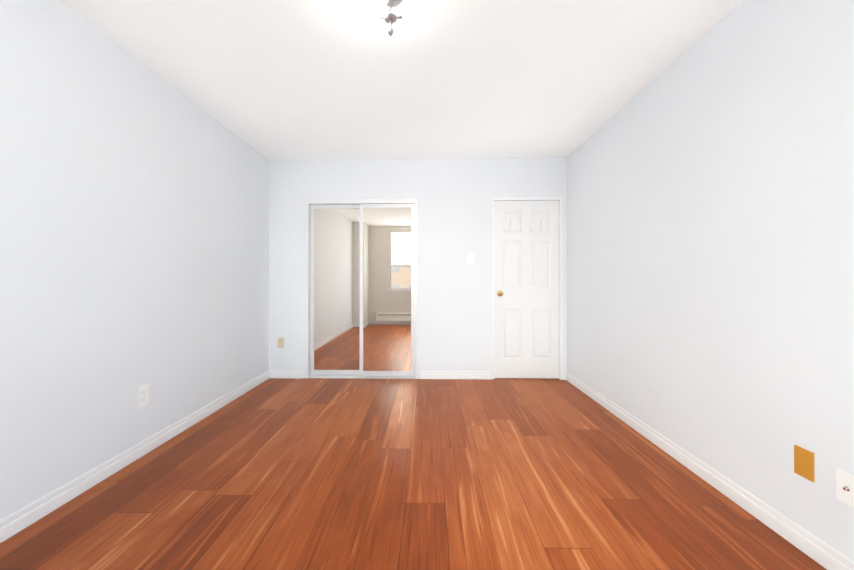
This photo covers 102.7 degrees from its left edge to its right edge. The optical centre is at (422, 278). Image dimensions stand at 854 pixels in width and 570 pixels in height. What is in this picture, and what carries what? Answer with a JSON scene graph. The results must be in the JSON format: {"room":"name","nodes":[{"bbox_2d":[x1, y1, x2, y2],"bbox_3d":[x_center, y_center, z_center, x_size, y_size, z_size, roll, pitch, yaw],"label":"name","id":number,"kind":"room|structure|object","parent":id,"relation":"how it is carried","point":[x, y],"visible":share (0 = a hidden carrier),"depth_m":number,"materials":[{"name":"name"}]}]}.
{"room":"empty bedroom","nodes":[
{"label":"empty bedroom","id":0,"kind":"room"},
{"bbox_2d":[0,0,268,519],"bbox_3d":[-1.815,-0.123,1.872,0.120,2.440,5.610,0,0,1],"label":"wall","id":1,"kind":"structure","parent":0,"point":[134,223],"depth_m":1.89,"materials":[{"name":"paint"}]},
{"bbox_2d":[0,370,271,542],"bbox_3d":[-1.747,1.052,1.796,0.019,0.090,4.030,0,0,1],"label":"baseboard","id":2,"kind":"structure","parent":1,"relation":"attached to","point":[31,513],"depth_m":1.88,"materials":[{"name":"white wood"}]},
{"bbox_2d":[137,383,148,408],"bbox_3d":[-1.745,0.726,2.132,0.010,0.136,0.083,0,0,1],"label":"outlet","id":3,"kind":"object","parent":1,"relation":"attached to","point":[142,395],"visible":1,"depth_m":2.12,"materials":[{"name":"white plastic"}]},
{"bbox_2d":[58,0,742,159],"bbox_3d":[-0.105,-1.393,1.846,3.540,0.100,5.610,0,0,1],"label":"ceiling","id":4,"kind":"structure","parent":0,"point":[325,79],"depth_m":2.14,"materials":[{"name":"paint"}]},
{"bbox_2d":[368,0,402,36],"bbox_3d":[-0.176,-1.248,1.621,0.164,0.192,0.120,0,0,1],"label":"pendant light fixture","id":5,"kind":"object","parent":4,"relation":"hanging from","point":[390,17],"visible":1,"depth_m":1.61,"materials":[{"name":"grey metal"}]},
{"bbox_2d":[0,378,826,569],"bbox_3d":[-0.105,1.147,1.835,3.540,0.100,5.610,0,0,1],"label":"floor","id":6,"kind":"structure","parent":0,"point":[409,474],"depth_m":1.72,"materials":[{"name":"laminate"}]},
{"bbox_2d":[269,158,566,379],"bbox_3d":[-0.068,-0.115,3.845,3.300,2.440,0.120,0,0,1],"label":"wall","id":7,"kind":"structure","parent":0,"point":[454,196],"depth_m":3.78,"materials":[{"name":"paint"}]},
{"bbox_2d":[278,338,283,347],"bbox_3d":[-1.584,0.710,3.805,0.070,0.115,0.010,0,0,1],"label":"outlet","id":8,"kind":"object","parent":7,"relation":"attached to","point":[280,342],"visible":1,"depth_m":3.80,"materials":[{"name":"beige plastic"}]},
{"bbox_2d":[272,370,302,378],"bbox_3d":[-1.511,1.060,3.800,0.357,0.090,0.015,0,0,1],"label":"baseboard","id":9,"kind":"structure","parent":7,"relation":"attached to","point":[292,374],"depth_m":3.79,"materials":[{"name":"white wood"}]},
{"bbox_2d":[310,205,359,374],"bbox_3d":[-0.959,0.130,3.865,0.625,1.935,0.024,0,0,1],"label":"mirrored closet door","id":10,"kind":"structure","parent":7,"relation":"in","point":[335,297],"depth_m":3.86,"materials":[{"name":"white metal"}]},
{"bbox_2d":[306,198,416,378],"bbox_3d":[-0.682,0.105,3.840,1.240,2.000,0.101,0,0,1],"label":"door frame","id":11,"kind":"structure","parent":7,"relation":"attached to","point":[310,202],"depth_m":3.80,"materials":[{"name":"white"}]},
{"bbox_2d":[360,204,414,376],"bbox_3d":[-0.400,0.130,3.814,0.615,1.935,0.024,0,0,1],"label":"mirrored closet door","id":12,"kind":"structure","parent":7,"relation":"in","point":[387,289],"depth_m":3.81,"materials":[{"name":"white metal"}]},
{"bbox_2d":[420,371,490,379],"bbox_3d":[0.357,1.060,3.766,0.781,0.090,0.015,0,0,1],"label":"baseboard","id":13,"kind":"structure","parent":7,"relation":"attached to","point":[480,375],"depth_m":3.76,"materials":[{"name":"white wood"}]},
{"bbox_2d":[467,253,473,263],"bbox_3d":[0.525,-0.225,3.765,0.070,0.115,0.019,0,0,1],"label":"light switch","id":14,"kind":"object","parent":7,"relation":"attached to","point":[470,258],"visible":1,"depth_m":3.77,"materials":[{"name":"white plastic"}]},
{"bbox_2d":[494,201,558,377],"bbox_3d":[1.145,0.115,3.757,0.712,1.961,0.099,0,0,1],"label":"door","id":15,"kind":"structure","parent":7,"relation":"in","point":[526,302],"depth_m":3.77,"materials":[{"name":"white paint"}]},
{"bbox_2d":[505,219,544,230],"bbox_3d":[1.125,-0.590,3.745,0.444,0.134,0.061,0,0,1],"label":"hook rack","id":16,"kind":"object","parent":15,"relation":"attached to","point":[520,225],"visible":1,"depth_m":3.77,"materials":[{"name":"white metal"}]},
{"bbox_2d":[492,198,562,379],"bbox_3d":[1.146,0.105,3.822,0.770,2.000,0.140,0,0,1],"label":"door frame","id":17,"kind":"structure","parent":7,"relation":"attached to","point":[560,279],"depth_m":3.76,"materials":[{"name":"white wood"}]},
{"bbox_2d":[567,0,853,561],"bbox_3d":[1.605,-0.123,1.809,0.120,2.440,5.610,0,0,1],"label":"wall","id":18,"kind":"structure","parent":0,"point":[710,247],"depth_m":1.67,"materials":[{"name":"paint"}]},
{"bbox_2d":[564,372,853,569],"bbox_3d":[1.523,1.051,1.436,0.030,0.090,4.630,0,0,1],"label":"baseboard","id":19,"kind":"structure","parent":18,"relation":"attached to","point":[819,551],"depth_m":1.66,"materials":[{"name":"white wood"}]},
{"bbox_2d":[794,445,813,481],"bbox_3d":[1.533,0.741,1.375,0.008,0.115,0.070,0,0,1],"label":"blank wall plate","id":20,"kind":"object","parent":18,"relation":"attached to","point":[803,462],"visible":1,"depth_m":1.37,"materials":[{"name":"orange plastic"}]},
{"bbox_2d":[836,468,853,507],"bbox_3d":[1.525,0.755,1.229,0.018,0.115,0.070,0,0,1],"label":"outlet","id":21,"kind":"object","parent":18,"relation":"attached to","point":[845,487],"visible":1,"depth_m":1.24,"materials":[{"name":"white plastic"}]}
]}

